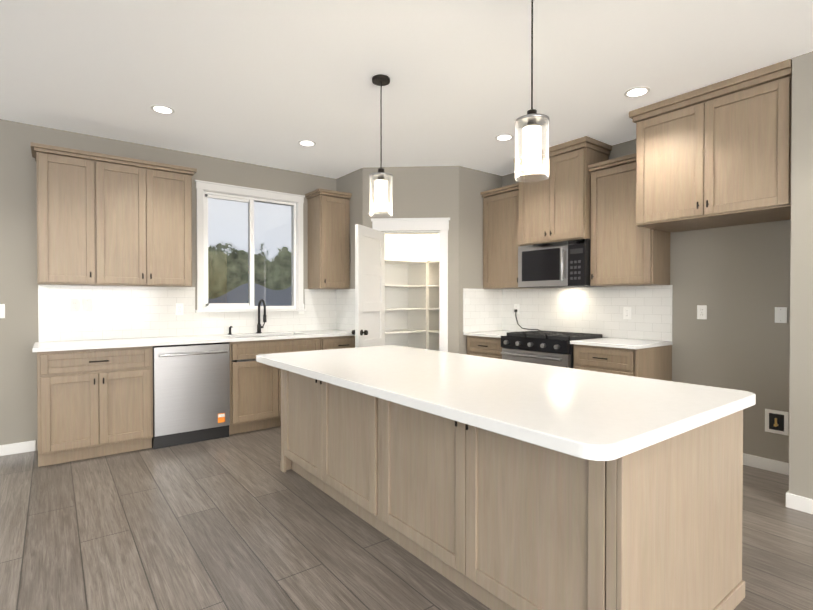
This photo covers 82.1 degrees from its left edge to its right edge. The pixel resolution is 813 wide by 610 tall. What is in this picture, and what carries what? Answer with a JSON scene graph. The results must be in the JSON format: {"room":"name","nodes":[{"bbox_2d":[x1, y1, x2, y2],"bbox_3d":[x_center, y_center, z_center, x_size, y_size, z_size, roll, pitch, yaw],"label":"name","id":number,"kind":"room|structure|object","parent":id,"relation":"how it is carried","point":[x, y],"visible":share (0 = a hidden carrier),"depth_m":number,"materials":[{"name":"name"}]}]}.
{"room":"kitchen","nodes":[
{"label":"kitchen","id":0,"kind":"room"},
{"bbox_2d":[0,119,430,449],"bbox_3d":[-3.421,-0.140,3.796,9.650,2.740,0.156,0,1,-37],"label":"wall","id":1,"kind":"structure","parent":0,"point":[19,330],"depth_m":3.92,"materials":[{"name":"beige paint"}]},
{"bbox_2d":[0,304,4,317],"bbox_3d":[-3.306,0.050,3.787,0.070,0.115,0.010,0,1,-37],"label":"light switch","id":2,"kind":"object","parent":1,"relation":"attached to","point":[2,310],"visible":1,"depth_m":3.80,"materials":[{"name":"white plastic"}]},
{"bbox_2d":[0,440,35,455],"bbox_3d":[-3.248,1.186,3.840,0.305,0.088,0.013,0,1,-37],"label":"baseboard","id":3,"kind":"structure","parent":1,"relation":"attached to","point":[22,447],"depth_m":3.86,"materials":[{"name":"white wood"}]},
{"bbox_2d":[31,142,196,286],"bbox_3d":[-2.544,-0.721,4.133,1.208,1.095,0.367,0,1,-37],"label":"upper cabinet","id":4,"kind":"object","parent":1,"relation":"attached to","point":[106,220],"visible":1,"depth_m":3.97,"materials":[{"name":"brown wood"}]},
{"bbox_2d":[38,285,335,341],"bbox_3d":[-1.977,0.063,4.798,2.840,0.486,0.008,0,1,-37],"label":"tile backsplash","id":5,"kind":"structure","parent":1,"relation":"attached to","point":[121,312],"depth_m":4.43,"materials":[{"name":"white tile"}]},
{"bbox_2d":[70,299,79,311],"bbox_3d":[-2.903,0.007,4.083,0.070,0.115,0.008,0,1,-37],"label":"outlet","id":6,"kind":"object","parent":5,"relation":"attached to","point":[74,305],"visible":1,"depth_m":4.08,"materials":[{"name":"white plastic"}]},
{"bbox_2d":[175,303,182,314],"bbox_3d":[-2.234,0.043,4.591,0.070,0.115,0.008,0,1,-37],"label":"outlet","id":7,"kind":"object","parent":5,"relation":"attached to","point":[179,308],"visible":1,"depth_m":4.59,"materials":[{"name":"white plastic"}]},
{"bbox_2d":[195,180,305,312],"bbox_3d":[-1.675,-0.591,5.068,1.183,1.328,0.155,0,1,-37],"label":"kitchen window","id":8,"kind":"structure","parent":1,"relation":"in","point":[205,190],"depth_m":5.06,"materials":[{"name":"white plastic"}]},
{"bbox_2d":[305,188,351,289],"bbox_3d":[-0.902,-0.733,5.380,0.412,1.095,0.367,0,1,-37],"label":"upper cabinet","id":9,"kind":"object","parent":1,"relation":"attached to","point":[328,244],"visible":1,"depth_m":5.27,"materials":[{"name":"brown wood"}]},
{"bbox_2d":[336,168,362,288],"bbox_3d":[-0.624,-0.156,5.453,0.110,2.740,0.600,0,1,-37],"label":"wall","id":10,"kind":"structure","parent":0,"point":[352,182],"depth_m":5.34,"materials":[{"name":"beige paint"}]},
{"bbox_2d":[336,289,354,330],"bbox_3d":[-0.668,0.058,5.416,0.008,0.486,0.591,0,1,-37],"label":"tile backsplash","id":11,"kind":"structure","parent":10,"relation":"attached to","point":[345,309],"depth_m":5.47,"materials":[{"name":"white tile"}]},
{"bbox_2d":[0,426,812,609],"bbox_3d":[-0.549,1.306,0.029,9.650,0.080,9.650,0,1,-37],"label":"floor","id":12,"kind":"structure","parent":0,"point":[240,521],"depth_m":2.45,"materials":[{"name":"wood"}]},
{"bbox_2d":[37,346,152,466],"bbox_3d":[-2.612,0.787,3.928,0.768,0.884,0.634,0,1,-37],"label":"base cabinet","id":13,"kind":"object","parent":12,"relation":"on","point":[92,403],"visible":0.96,"depth_m":3.69,"materials":[{"name":"brown wood"}]},
{"bbox_2d":[152,342,229,448],"bbox_3d":[-2.047,0.785,4.343,0.626,0.880,0.656,0,1,-37],"label":"stainless steel dishwasher","id":14,"kind":"object","parent":12,"relation":"on","point":[191,393],"visible":0.9,"depth_m":4.11,"materials":[{"name":"silver metal"}]},
{"bbox_2d":[229,337,319,434],"bbox_3d":[-1.433,0.778,4.827,0.928,0.884,0.628,0,1,-37],"label":"base cabinet","id":15,"kind":"object","parent":12,"relation":"on","point":[255,395],"visible":0.5,"depth_m":4.49,"materials":[{"name":"brown wood"}]},
{"bbox_2d":[32,330,353,361],"bbox_3d":[-1.799,0.428,4.545,2.862,0.238,0.630,0,1,-37],"label":"countertop","id":16,"kind":"structure","parent":15,"relation":"on","point":[96,344],"depth_m":4.22,"materials":[{"name":"white stone"}]},
{"bbox_2d":[256,299,266,332],"bbox_3d":[-1.517,0.121,4.973,0.109,0.368,0.215,0,1,-37],"label":"gooseneck faucet","id":17,"kind":"object","parent":16,"relation":"on","point":[259,326],"visible":1,"depth_m":5.00,"materials":[{"name":"black metal"}]},
{"bbox_2d":[280,369,379,530],"bbox_3d":[-0.133,0.819,3.238,1.000,0.832,1.333,0,1,-37],"label":"base cabinet","id":18,"kind":"object","parent":12,"relation":"on","point":[330,433],"depth_m":2.84,"materials":[{"name":"brown wood"}]},
{"bbox_2d":[320,335,354,349],"bbox_3d":[-0.860,0.774,5.259,0.505,0.884,0.634,0,1,-37],"label":"base cabinet","id":19,"kind":"object","parent":12,"relation":"on","point":[336,342],"visible":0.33,"depth_m":5.00,"materials":[{"name":"brown wood"}]},
{"bbox_2d":[385,259,425,348],"bbox_3d":[-0.084,0.324,5.987,1.374,1.770,0.394,0,1,-37],"label":"shelf unit","id":20,"kind":"object","parent":12,"relation":"on","point":[422,309],"depth_m":6.11,"materials":[{"name":"white wood"}]},
{"bbox_2d":[426,260,438,350],"bbox_3d":[0.654,0.326,5.811,0.412,1.770,0.780,0,1,-37],"label":"shelf unit","id":21,"kind":"object","parent":12,"relation":"on","point":[432,267],"depth_m":6.03,"materials":[{"name":"white wood"}]},
{"bbox_2d":[467,335,504,358],"bbox_3d":[1.050,0.775,5.120,0.634,0.884,0.566,0,1,-37],"label":"base cabinet","id":22,"kind":"object","parent":12,"relation":"on","point":[490,347],"visible":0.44,"depth_m":4.95,"materials":[{"name":"brown wood"}]},
{"bbox_2d":[464,330,519,337],"bbox_3d":[1.051,0.318,5.116,0.632,0.028,0.566,0,1,-37],"label":"countertop","id":23,"kind":"structure","parent":22,"relation":"on","point":[497,334],"depth_m":5.00,"materials":[{"name":"white stone"}]},
{"bbox_2d":[501,330,606,367],"bbox_3d":[1.418,0.750,4.564,0.712,0.945,0.756,0,1,-37],"label":"range","id":24,"kind":"object","parent":12,"relation":"on","point":[552,348],"visible":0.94,"depth_m":4.35,"materials":[{"name":"black metal"}]},
{"bbox_2d":[380,399,744,609],"bbox_3d":[0.638,0.829,2.224,1.000,0.832,1.333,0,1,-37],"label":"base cabinet","id":25,"kind":"object","parent":12,"relation":"on","point":[492,520],"depth_m":1.73,"materials":[{"name":"brown wood"}]},
{"bbox_2d":[256,345,755,460],"bbox_3d":[0.197,0.385,2.659,1.230,0.044,2.670,0,1,-37],"label":"countertop","id":26,"kind":"structure","parent":25,"relation":"on","point":[591,415],"depth_m":1.93,"materials":[{"name":"white stone"}]},
{"bbox_2d":[573,344,671,380],"bbox_3d":[1.859,0.786,4.056,0.634,0.884,0.578,0,1,-37],"label":"base cabinet","id":27,"kind":"object","parent":12,"relation":"on","point":[653,363],"visible":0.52,"depth_m":3.85,"materials":[{"name":"brown wood"}]},
{"bbox_2d":[570,337,672,348],"bbox_3d":[1.861,0.328,4.051,0.632,0.028,0.582,0,1,-37],"label":"countertop","id":28,"kind":"structure","parent":27,"relation":"on","point":[625,343],"depth_m":3.92,"materials":[{"name":"white stone"}]},
{"bbox_2d":[0,0,812,178],"bbox_3d":[-0.549,-1.524,0.003,9.650,0.100,9.650,0,1,-37],"label":"ceiling","id":29,"kind":"structure","parent":0,"point":[269,83],"depth_m":2.96,"materials":[{"name":"white paint"}]},
{"bbox_2d":[150,105,174,113],"bbox_3d":[-1.878,-1.505,3.596,0.170,0.006,0.170,0,1,-37],"label":"recessed light","id":30,"kind":"object","parent":29,"relation":"in","point":[162,109],"visible":1,"depth_m":3.58,"materials":[{"name":"white"}]},
{"bbox_2d":[298,140,315,145],"bbox_3d":[-0.931,-1.512,4.366,0.170,0.006,0.170,0,1,-37],"label":"recessed light","id":31,"kind":"object","parent":29,"relation":"in","point":[306,143],"visible":1,"depth_m":4.36,"materials":[{"name":"white"}]},
{"bbox_2d":[369,74,392,216],"bbox_3d":[-0.169,-1.048,3.103,0.156,0.910,0.156,0,1,-37],"label":"pendant light","id":32,"kind":"object","parent":29,"relation":"hanging from","point":[380,177],"visible":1,"depth_m":3.08,"materials":[{"name":"brown metal"}]},
{"bbox_2d":[495,134,513,140],"bbox_3d":[0.882,-1.511,4.211,0.170,0.006,0.170,0,1,-37],"label":"recessed light","id":33,"kind":"object","parent":29,"relation":"in","point":[503,137],"visible":1,"depth_m":4.20,"materials":[{"name":"white"}]},
{"bbox_2d":[515,0,549,181],"bbox_3d":[0.579,-1.039,2.151,0.156,0.910,0.156,0,1,-37],"label":"pendant light","id":34,"kind":"object","parent":29,"relation":"hanging from","point":[531,123],"visible":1,"depth_m":2.12,"materials":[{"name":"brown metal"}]},
{"bbox_2d":[624,86,650,97],"bbox_3d":[1.628,-1.502,3.296,0.170,0.006,0.170,0,1,-37],"label":"recessed light","id":35,"kind":"object","parent":29,"relation":"in","point":[636,92],"visible":1,"depth_m":3.29,"materials":[{"name":"white"}]},
{"bbox_2d":[363,166,458,353],"bbox_3d":[0.048,-0.153,5.199,1.063,2.740,0.110,0,1,4],"label":"wall","id":36,"kind":"structure","parent":0,"point":[425,191],"depth_m":5.12,"materials":[{"name":"beige paint"}]},
{"bbox_2d":[352,224,384,347],"bbox_3d":[-0.369,0.210,4.854,0.165,2.004,0.630,0,1,22],"label":"door leaf","id":37,"kind":"structure","parent":36,"relation":"in","point":[369,331],"depth_m":4.80,"materials":[{"name":"white wood"}]},
{"bbox_2d":[371,218,449,351],"bbox_3d":[0.047,0.132,5.188,0.870,2.170,0.141,0,1,4],"label":"door frame","id":38,"kind":"structure","parent":36,"relation":"attached to","point":[407,225],"depth_m":5.11,"materials":[{"name":"white wood"}]},
{"bbox_2d":[459,166,501,354],"bbox_3d":[0.820,-0.155,5.363,0.700,2.740,0.110,0,1,-37],"label":"wall","id":39,"kind":"structure","parent":0,"point":[473,184],"depth_m":5.21,"materials":[{"name":"beige paint"}]},
{"bbox_2d":[463,288,501,331],"bbox_3d":[0.876,0.058,5.333,0.631,0.486,0.008,0,1,-37],"label":"tile backsplash","id":40,"kind":"structure","parent":39,"relation":"attached to","point":[482,309],"depth_m":5.32,"materials":[{"name":"white tile"}]},
{"bbox_2d":[431,139,790,462],"bbox_3d":[3.276,-0.131,2.828,0.156,2.740,9.500,0,1,-37],"label":"wall","id":41,"kind":"structure","parent":0,"point":[735,280],"depth_m":3.63,"materials":[{"name":"beige paint"}]},
{"bbox_2d":[481,183,531,288],"bbox_3d":[1.157,-0.731,5.187,0.367,1.095,0.566,0,1,-37],"label":"upper cabinet","id":42,"kind":"object","parent":41,"relation":"attached to","point":[500,233],"visible":0.71,"depth_m":5.11,"materials":[{"name":"brown wood"}]},
{"bbox_2d":[514,136,611,245],"bbox_3d":[1.531,-1.063,4.633,0.437,0.906,0.824,0,1,-37],"label":"upper cabinet","id":43,"kind":"object","parent":41,"relation":"attached to","point":[555,206],"visible":0.79,"depth_m":4.43,"materials":[{"name":"brown wood"}]},
{"bbox_2d":[518,239,603,287],"bbox_3d":[1.524,-0.393,4.633,0.456,0.426,0.756,0,1,-37],"label":"over-the-range microwave","id":44,"kind":"object","parent":43,"relation":"attached to","point":[562,264],"visible":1,"depth_m":4.47,"materials":[{"name":"silver metal"}]},
{"bbox_2d":[502,285,672,340],"bbox_3d":[1.709,0.064,4.766,0.008,0.486,1.901,0,1,-37],"label":"tile backsplash","id":45,"kind":"structure","parent":41,"relation":"attached to","point":[595,310],"depth_m":4.57,"materials":[{"name":"white tile"}]},
{"bbox_2d":[514,304,518,313],"bbox_3d":[1.260,0.045,5.342,0.008,0.115,0.070,0,1,-37],"label":"outlet","id":46,"kind":"object","parent":45,"relation":"attached to","point":[516,306],"visible":0.79,"depth_m":5.33,"materials":[{"name":"white plastic"}]},
{"bbox_2d":[514,309,538,329],"bbox_3d":[1.349,0.169,5.207,0.021,0.235,0.355,0,1,-37],"label":"power cord","id":47,"kind":"object","parent":46,"relation":"attached to","point":[515,310],"visible":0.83,"depth_m":5.30,"materials":[{"name":"black"}]},
{"bbox_2d":[623,307,630,318],"bbox_3d":[2.041,0.075,4.315,0.008,0.115,0.070,0,1,-37],"label":"outlet","id":48,"kind":"object","parent":45,"relation":"attached to","point":[626,312],"visible":1,"depth_m":4.31,"materials":[{"name":"white plastic"}]},
{"bbox_2d":[588,153,669,286],"bbox_3d":[1.959,-0.721,4.130,0.367,1.095,0.560,0,1,-37],"label":"upper cabinet","id":49,"kind":"object","parent":41,"relation":"attached to","point":[625,250],"visible":0.77,"depth_m":4.03,"materials":[{"name":"brown wood"}]},
{"bbox_2d":[697,305,706,318],"bbox_3d":[2.423,0.060,3.826,0.008,0.115,0.070,0,1,-37],"label":"electrical outlet","id":50,"kind":"object","parent":41,"relation":"attached to","point":[701,311],"visible":1,"depth_m":3.82,"materials":[{"name":"white plastic"}]},
{"bbox_2d":[629,59,791,232],"bbox_3d":[2.296,-1.061,3.440,0.662,0.888,1.002,0,1,-37],"label":"upper cabinet","id":51,"kind":"object","parent":41,"relation":"attached to","point":[716,155],"visible":0.98,"depth_m":3.20,"materials":[{"name":"brown wood"}]},
{"bbox_2d":[743,453,788,474],"bbox_3d":[2.573,1.188,3.635,0.013,0.088,0.955,0,1,-37],"label":"baseboard","id":52,"kind":"structure","parent":41,"relation":"attached to","point":[776,466],"depth_m":3.48,"materials":[{"name":"white wood"}]},
{"bbox_2d":[765,409,788,435],"bbox_3d":[2.717,0.862,3.429,0.030,0.170,0.140,0,1,-37],"label":"outlet box","id":53,"kind":"object","parent":41,"relation":"attached to","point":[776,421],"visible":1,"depth_m":3.42,"materials":[{"name":"white plastic"}]},
{"bbox_2d":[775,307,786,322],"bbox_3d":[2.738,0.074,3.413,0.007,0.115,0.070,0,1,-37],"label":"outlet","id":54,"kind":"object","parent":41,"relation":"attached to","point":[780,314],"visible":1,"depth_m":3.41,"materials":[{"name":"white plastic"}]},
{"bbox_2d":[789,51,812,498],"bbox_3d":[2.698,-0.132,2.925,0.660,2.740,0.305,0,1,-37],"label":"wall","id":55,"kind":"structure","parent":0,"point":[801,395],"depth_m":2.80,"materials":[{"name":"beige paint"}]},
{"bbox_2d":[786,490,803,507],"bbox_3d":[2.588,1.193,3.054,0.653,0.088,0.013,0,1,-37],"label":"baseboard","id":56,"kind":"structure","parent":55,"relation":"attached to","point":[791,499],"depth_m":2.84,"materials":[{"name":"white"}]},
{"label":"outside","id":57,"kind":"structure","parent":0,"visible":0},
{"bbox_2d":[208,198,291,305],"bbox_3d":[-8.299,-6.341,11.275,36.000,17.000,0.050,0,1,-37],"label":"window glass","id":58,"kind":"object","parent":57,"point":[232,234],"depth_m":13.95,"materials":[{"name":"clear glass"}]}
]}

